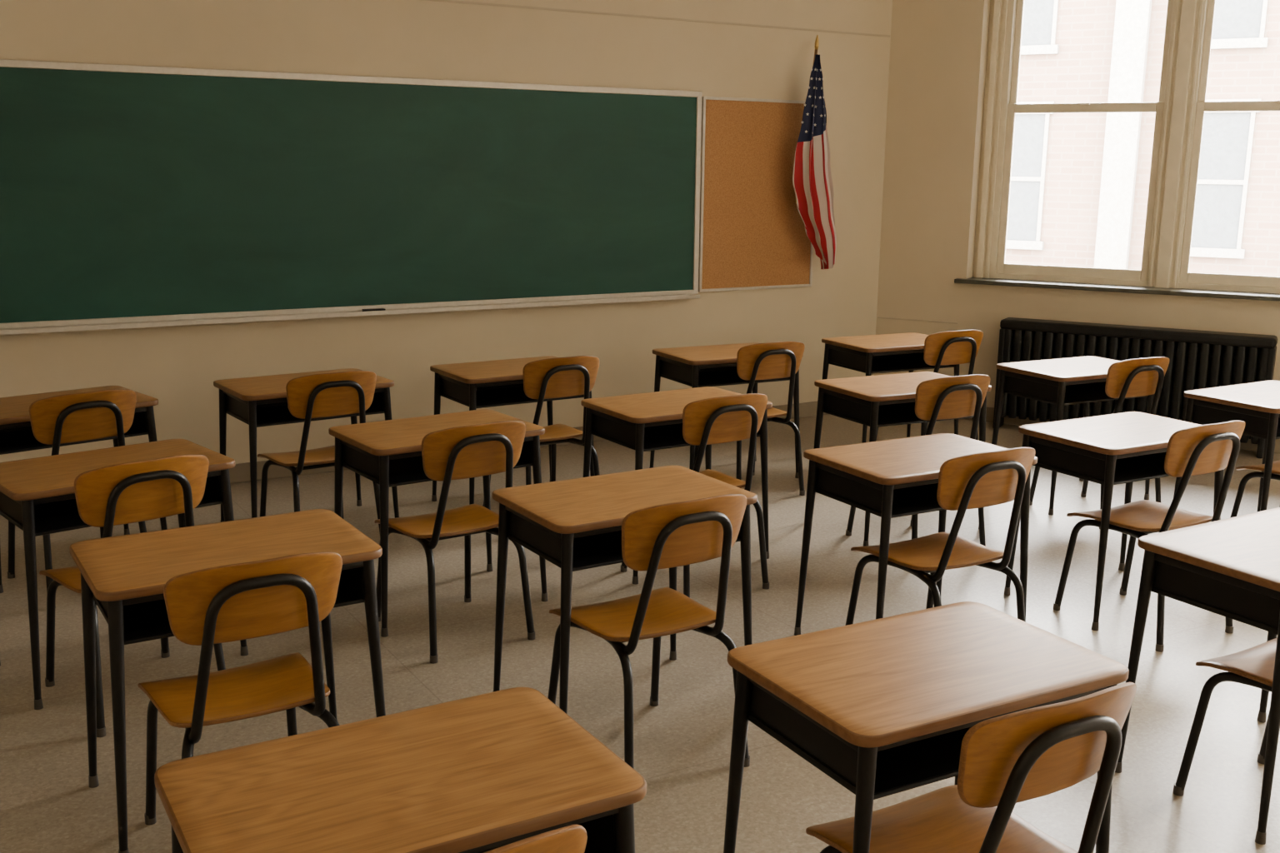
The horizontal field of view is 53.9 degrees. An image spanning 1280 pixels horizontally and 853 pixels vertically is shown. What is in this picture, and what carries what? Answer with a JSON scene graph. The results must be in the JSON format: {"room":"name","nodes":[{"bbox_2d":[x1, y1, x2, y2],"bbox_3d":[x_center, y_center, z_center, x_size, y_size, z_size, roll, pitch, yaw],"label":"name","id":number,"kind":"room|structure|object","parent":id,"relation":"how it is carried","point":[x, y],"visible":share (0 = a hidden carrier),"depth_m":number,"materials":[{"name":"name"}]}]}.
{"room":"classroom","nodes":[
{"label":"classroom","id":0,"kind":"room"},
{"bbox_2d":[0,0,892,464],"bbox_3d":[-2.048,-1.566,7.128,9.533,3.750,0.200,-6,14,-30],"label":"wall","id":1,"kind":"structure","parent":0,"point":[178,367],"depth_m":7.71,"materials":[{"name":"beige paint"}]},
{"bbox_2d":[0,59,702,334],"bbox_3d":[-2.140,-1.260,6.956,5.945,1.370,0.104,-6,14,-30],"label":"chalkboard","id":2,"kind":"object","parent":1,"relation":"attached to","point":[132,196],"visible":1,"depth_m":7.18,"materials":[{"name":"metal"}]},
{"bbox_2d":[0,294,699,334],"bbox_3d":[-2.160,-0.605,7.086,5.915,0.034,0.104,-6,14,-30],"label":"chalk tray","id":3,"kind":"object","parent":2,"relation":"on","point":[139,322],"depth_m":7.24,"materials":[{"name":"metal"}]},
{"bbox_2d":[362,308,385,311],"bbox_3d":[-1.568,-0.684,7.416,0.130,0.020,0.044,-6,14,-30],"label":"eraser","id":4,"kind":"object","parent":2,"relation":"on","point":[372,309],"depth_m":7.40,"materials":[{"name":"black"}]},
{"bbox_2d":[229,400,829,483],"bbox_3d":[-2.087,0.243,7.368,8.963,0.110,0.016,-6,14,-30],"label":"baseboard","id":5,"kind":"structure","parent":1,"relation":"attached to","point":[240,472],"depth_m":7.38,"materials":[{"name":"paint"}]},
{"bbox_2d":[423,0,889,37],"bbox_3d":[-2.054,-2.388,6.822,8.973,0.014,0.008,-6,14,-30],"label":"trim","id":6,"kind":"structure","parent":1,"relation":"attached to","point":[445,1],"depth_m":8.06,"materials":[{"name":"beige paint"}]},
{"bbox_2d":[698,96,813,292],"bbox_3d":[0.827,-1.604,8.734,0.973,1.300,0.023,-6,14,-30],"label":"cork bulletin board","id":7,"kind":"object","parent":1,"relation":"attached to","point":[752,235],"visible":0.79,"depth_m":8.69,"materials":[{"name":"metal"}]},
{"bbox_2d":[792,35,836,269],"bbox_3d":[1.225,-1.882,8.716,0.346,1.590,0.260,1,12,1],"label":"flag","id":8,"kind":"object","parent":1,"relation":"attached to","point":[812,176],"visible":1,"depth_m":8.69,"materials":[{"name":"multicoloured fabric"}]},
{"bbox_2d":[0,414,1279,852],"bbox_3d":[3.213,1.001,4.682,15.834,0.150,10.820,-6,14,-30],"label":"floor","id":9,"kind":"structure","parent":0,"point":[682,744],"depth_m":4.70,"materials":[{"name":"tile"}]},
{"bbox_2d":[7,389,146,608],"bbox_3d":[-2.443,0.251,5.425,0.452,0.884,0.565,-10,16,-42],"label":"chair","id":10,"kind":"object","parent":9,"relation":"on","point":[56,421],"visible":0.42,"depth_m":5.17,"materials":[{"name":"brown wood"}]},
{"bbox_2d":[0,385,167,593],"bbox_3d":[-2.630,0.256,5.717,0.763,0.750,0.513,-10,16,-42],"label":"student desk","id":11,"kind":"object","parent":9,"relation":"on","point":[16,432],"visible":0.3,"depth_m":5.67,"materials":[{"name":"laminate"}]},
{"bbox_2d":[0,439,248,709],"bbox_3d":[-1.917,0.500,4.592,0.763,0.750,0.513,-10,16,-41],"label":"student desk","id":12,"kind":"object","parent":9,"relation":"on","point":[37,497],"visible":0.7,"depth_m":4.41,"materials":[{"name":"laminate"}]},
{"bbox_2d":[39,455,225,737],"bbox_3d":[-1.744,0.497,4.289,0.452,0.884,0.565,-10,16,-41],"label":"chair","id":13,"kind":"object","parent":9,"relation":"on","point":[108,497],"visible":0.56,"depth_m":4.05,"materials":[{"name":"brown wood"}]},
{"bbox_2d":[69,509,385,852],"bbox_3d":[-1.179,0.706,3.650,0.763,0.750,0.513,-7,14,-31],"label":"student desk","id":14,"kind":"object","parent":9,"relation":"on","point":[126,576],"visible":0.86,"depth_m":3.56,"materials":[{"name":"laminate"}]},
{"bbox_2d":[138,551,342,825],"bbox_3d":[-1.052,0.707,3.327,0.452,0.884,0.565,-7,14,-31],"label":"chair","id":15,"kind":"object","parent":9,"relation":"on","point":[206,607],"visible":0.97,"depth_m":3.13,"materials":[{"name":"brown wood"}]},
{"bbox_2d":[213,368,399,522],"bbox_3d":[-1.668,0.142,6.314,0.763,0.750,0.513,-8,14,-35],"label":"student desk","id":16,"kind":"object","parent":9,"relation":"on","point":[257,402],"visible":0.55,"depth_m":6.17,"materials":[{"name":"laminate"}]},
{"bbox_2d":[257,370,379,534],"bbox_3d":[-1.530,0.142,5.994,0.452,0.884,0.565,-8,14,-35],"label":"chair","id":17,"kind":"object","parent":9,"relation":"on","point":[332,394],"visible":0.75,"depth_m":5.76,"materials":[{"name":"brown wood"}]},
{"bbox_2d":[154,687,646,852],"bbox_3d":[-0.434,0.992,2.330,0.763,0.750,0.513,-6,14,-30],"label":"student desk","id":18,"kind":"object","parent":9,"relation":"on","point":[486,772],"visible":1,"depth_m":2.23,"materials":[{"name":"laminate"}]},
{"bbox_2d":[328,409,548,637],"bbox_3d":[-0.839,0.372,5.260,0.763,0.750,0.513,-8,14,-35],"label":"student desk","id":19,"kind":"object","parent":9,"relation":"on","point":[387,453],"visible":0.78,"depth_m":5.13,"materials":[{"name":"laminate"}]},
{"bbox_2d":[374,420,534,664],"bbox_3d":[-0.737,0.378,4.914,0.452,0.884,0.565,-8,14,-35],"label":"chair","id":20,"kind":"object","parent":9,"relation":"on","point":[485,449],"visible":0.88,"depth_m":4.70,"materials":[{"name":"brown wood"}]},
{"bbox_2d":[430,355,594,504],"bbox_3d":[-0.686,0.047,6.819,0.763,0.750,0.513,-7,14,-32],"label":"student desk","id":21,"kind":"object","parent":9,"relation":"on","point":[475,385],"visible":0.55,"depth_m":6.66,"materials":[{"name":"laminate"}]},
{"bbox_2d":[484,825,587,852],"bbox_3d":[-0.378,0.983,2.048,0.452,0.884,0.565,-6,14,-30],"label":"chair","id":22,"kind":"object","parent":9,"relation":"on","point":[572,838],"visible":1,"depth_m":1.83,"materials":[{"name":"brown wood"}]},
{"bbox_2d":[482,355,599,506],"bbox_3d":[-0.506,0.042,6.529,0.452,0.884,0.565,-7,14,-32],"label":"chair","id":23,"kind":"object","parent":9,"relation":"on","point":[556,377],"visible":0.59,"depth_m":6.28,"materials":[{"name":"brown wood"}]},
{"bbox_2d":[492,465,757,714],"bbox_3d":[-0.055,0.589,4.274,0.763,0.750,0.513,-7,14,-31],"label":"student desk","id":24,"kind":"object","parent":9,"relation":"on","point":[573,525],"visible":0.72,"depth_m":4.16,"materials":[{"name":"laminate"}]},
{"bbox_2d":[547,494,749,769],"bbox_3d":[0.020,0.595,3.920,0.452,0.884,0.565,-7,14,-31],"label":"chair","id":25,"kind":"object","parent":9,"relation":"on","point":[654,538],"visible":0.9,"depth_m":3.71,"materials":[{"name":"brown wood"}]},
{"bbox_2d":[580,386,772,584],"bbox_3d":[0.166,0.250,5.899,0.763,0.750,0.513,-7,14,-31],"label":"student desk","id":26,"kind":"object","parent":9,"relation":"on","point":[641,422],"visible":0.64,"depth_m":5.78,"materials":[{"name":"laminate"}]},
{"bbox_2d":[620,393,769,597],"bbox_3d":[0.247,0.256,5.548,0.452,0.884,0.565,-7,14,-31],"label":"chair","id":27,"kind":"object","parent":9,"relation":"on","point":[717,420],"visible":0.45,"depth_m":5.30,"materials":[{"name":"brown wood"}]},
{"bbox_2d":[649,342,803,478],"bbox_3d":[0.509,-0.076,7.471,0.763,0.750,0.513,-5,13,-27],"label":"student desk","id":28,"kind":"object","parent":9,"relation":"on","point":[712,365],"visible":0.56,"depth_m":7.33,"materials":[{"name":"laminate"}]},
{"bbox_2d":[694,341,804,495],"bbox_3d":[0.619,-0.074,7.144,0.452,0.884,0.565,-5,13,-27],"label":"chair","id":29,"kind":"object","parent":9,"relation":"on","point":[765,361],"visible":0.56,"depth_m":6.89,"materials":[{"name":"brown wood"}]},
{"bbox_2d":[821,332,959,443],"bbox_3d":[1.589,-0.178,8.019,0.763,0.750,0.513,-5,13,-26],"label":"student desk","id":30,"kind":"object","parent":9,"relation":"on","point":[869,354],"visible":0.66,"depth_m":7.89,"materials":[{"name":"laminate"}]},
{"bbox_2d":[813,371,991,546],"bbox_3d":[1.326,0.148,6.451,0.763,0.750,0.513,-5,13,-27],"label":"student desk","id":31,"kind":"object","parent":9,"relation":"on","point":[879,401],"visible":0.7,"depth_m":6.30,"materials":[{"name":"laminate"}]},
{"bbox_2d":[794,433,1037,635],"bbox_3d":[1.067,0.472,4.892,0.763,0.750,0.513,-6,14,-28],"label":"student desk","id":32,"kind":"object","parent":9,"relation":"on","point":[887,479],"visible":0.7,"depth_m":4.77,"materials":[{"name":"laminate"}]},
{"bbox_2d":[845,374,989,546],"bbox_3d":[1.363,0.149,6.121,0.452,0.884,0.565,-5,13,-27],"label":"chair","id":33,"kind":"object","parent":9,"relation":"on","point":[957,397],"visible":0.41,"depth_m":5.84,"materials":[{"name":"brown wood"}]},
{"bbox_2d":[723,601,1129,852],"bbox_3d":[0.634,0.887,2.887,0.763,0.750,0.513,-6,13,-28],"label":"student desk","id":34,"kind":"object","parent":9,"relation":"on","point":[885,707],"visible":0.87,"depth_m":2.73,"materials":[{"name":"laminate"}]},
{"bbox_2d":[876,330,983,440],"bbox_3d":[1.766,-0.183,7.726,0.452,0.884,0.565,-5,13,-26],"label":"chair","id":35,"kind":"object","parent":9,"relation":"on","point":[949,347],"visible":0.44,"depth_m":7.43,"materials":[{"name":"brown wood"}]},
{"bbox_2d":[845,447,1034,625],"bbox_3d":[1.096,0.466,4.597,0.452,0.884,0.565,-6,14,-28],"label":"chair","id":36,"kind":"object","parent":9,"relation":"on","point":[979,480],"visible":0.95,"depth_m":4.40,"materials":[{"name":"brown wood"}]},
{"bbox_2d":[805,682,1136,852],"bbox_3d":[0.663,0.880,2.599,0.452,0.884,0.565,-6,13,-28],"label":"chair","id":37,"kind":"object","parent":9,"relation":"on","point":[1006,761],"visible":0.98,"depth_m":2.37,"materials":[{"name":"brown wood"}]},
{"bbox_2d":[991,356,1154,515],"bbox_3d":[2.428,0.031,7.069,0.763,0.750,0.513,-5,13,-27],"label":"student desk","id":38,"kind":"object","parent":9,"relation":"on","point":[1060,382],"visible":0.77,"depth_m":6.92,"materials":[{"name":"laminate"}]},
{"bbox_2d":[1030,356,1169,529],"bbox_3d":[2.468,0.033,6.739,0.452,0.884,0.565,-5,13,-27],"label":"chair","id":39,"kind":"object","parent":9,"relation":"on","point":[1135,377],"visible":0.37,"depth_m":6.46,"materials":[{"name":"brown wood"}]},
{"bbox_2d":[1003,411,1224,630],"bbox_3d":[2.046,0.377,5.397,0.763,0.750,0.513,-6,14,-29],"label":"student desk","id":40,"kind":"object","parent":9,"relation":"on","point":[1110,450],"visible":0.77,"depth_m":5.22,"materials":[{"name":"laminate"}]},
{"bbox_2d":[992,317,1277,458],"bbox_3d":[3.315,-0.285,8.543,1.740,0.785,0.195,7,14,29],"label":"radiator","id":41,"kind":"object","parent":9,"relation":"on","point":[1198,359],"visible":0.59,"depth_m":8.40,"materials":[{"name":"metal"}]},
{"bbox_2d":[1052,420,1244,652],"bbox_3d":[2.077,0.371,5.103,0.452,0.884,0.565,-6,14,-29],"label":"chair","id":42,"kind":"object","parent":9,"relation":"on","point":[1208,448],"visible":0.8,"depth_m":4.91,"materials":[{"name":"brown wood"}]},
{"bbox_2d":[1115,507,1279,844],"bbox_3d":[1.921,0.710,3.806,0.763,0.750,0.513,-6,14,-30],"label":"student desk","id":43,"kind":"object","parent":9,"relation":"on","point":[1229,567],"visible":0.93,"depth_m":3.64,"materials":[{"name":"laminate"}]},
{"bbox_2d":[1172,638,1277,796],"bbox_3d":[1.928,0.695,3.551,0.452,0.884,0.565,-6,14,-30],"label":"chair","id":44,"kind":"object","parent":9,"relation":"on","point":[1252,667],"visible":0.88,"depth_m":3.66,"materials":[{"name":"brown wood"}]},
{"bbox_2d":[1173,380,1279,512],"bbox_3d":[3.130,0.203,6.287,0.763,0.750,0.513,-6,14,-30],"label":"student desk","id":45,"kind":"object","parent":9,"relation":"on","point":[1257,404],"visible":0.75,"depth_m":6.08,"materials":[{"name":"laminate"}]},
{"bbox_2d":[1230,460,1279,518],"bbox_3d":[3.183,0.205,5.957,0.452,0.884,0.565,-6,14,-30],"label":"chair","id":46,"kind":"object","parent":9,"relation":"on","point":[1275,475],"visible":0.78,"depth_m":6.04,"materials":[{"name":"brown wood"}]},
{"bbox_2d":[873,0,1279,407],"bbox_3d":[7.138,-1.329,6.509,12.076,3.750,0.341,7,14,29],"label":"wall","id":47,"kind":"structure","parent":0,"point":[938,48],"depth_m":9.05,"materials":[{"name":"beige paint"}]},
{"bbox_2d":[877,316,957,324],"bbox_3d":[6.905,-0.172,6.676,11.746,0.012,0.006,7,14,29],"label":"trim","id":48,"kind":"structure","parent":47,"relation":"attached to","point":[877,317],"depth_m":9.34,"materials":[{"name":"beige paint"}]},
{"bbox_2d":[996,0,1173,280],"bbox_3d":[3.083,-2.149,8.745,1.040,2.215,0.116,7,14,29],"label":"window","id":49,"kind":"structure","parent":47,"relation":"in","point":[1002,267],"depth_m":8.84,"materials":[{"name":"paint"}]},
{"bbox_2d":[954,277,1279,301],"bbox_3d":[3.524,-0.921,8.537,2.750,0.030,0.240,7,14,29],"label":"sill","id":50,"kind":"structure","parent":47,"relation":"attached to","point":[982,281],"depth_m":8.57,"materials":[{"name":"stone"}]},
{"bbox_2d":[961,406,1279,454],"bbox_3d":[6.904,0.467,6.801,11.726,0.110,0.016,7,14,29],"label":"baseboard","id":51,"kind":"structure","parent":47,"relation":"attached to","point":[989,413],"depth_m":9.07,"materials":[{"name":"paint"}]},
{"bbox_2d":[972,0,1279,293],"bbox_3d":[3.625,-2.106,8.446,2.610,2.365,0.185,7,14,29],"label":"frame","id":52,"kind":"object","parent":47,"relation":"attached to","point":[1188,17],"visible":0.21,"depth_m":8.57,"materials":[{"name":"paint"}]},
{"bbox_2d":[1179,0,1279,287],"bbox_3d":[4.162,-2.012,8.150,1.040,2.215,0.116,7,14,29],"label":"window","id":53,"kind":"structure","parent":47,"relation":"in","point":[1185,277],"depth_m":8.38,"materials":[{"name":"paint"}]},
{"label":"outside","id":54,"kind":"structure","parent":0,"visible":0},
{"bbox_3d":[11.697,0.469,27.782,80.000,0.200,39.500,7,14,29],"label":"ground","id":55,"kind":"structure","parent":54,"visible":0},
{"bbox_2d":[1005,0,1279,276],"bbox_3d":[6.086,-4.397,23.878,52.000,10.600,4.000,7,14,29],"label":"facade","id":56,"kind":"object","parent":55,"relation":"on","point":[1080,71],"visible":0.02,"depth_m":20.46,"materials":[{"name":"brick"}]},
{"bbox_2d":[1006,0,1263,249],"bbox_3d":[5.084,-4.396,22.112,47.250,8.500,0.058,7,14,29],"label":"pane","id":57,"kind":"object","parent":56,"relation":"attached to","point":[1225,135],"visible":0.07,"depth_m":19.96,"materials":[{"name":"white glass"}]},
{"bbox_2d":[1005,0,1268,269],"bbox_3d":[5.055,-4.229,22.045,52.000,11.000,0.403,7,14,29],"label":"trim","id":58,"kind":"structure","parent":56,"relation":"attached to","point":[1132,24],"depth_m":20.23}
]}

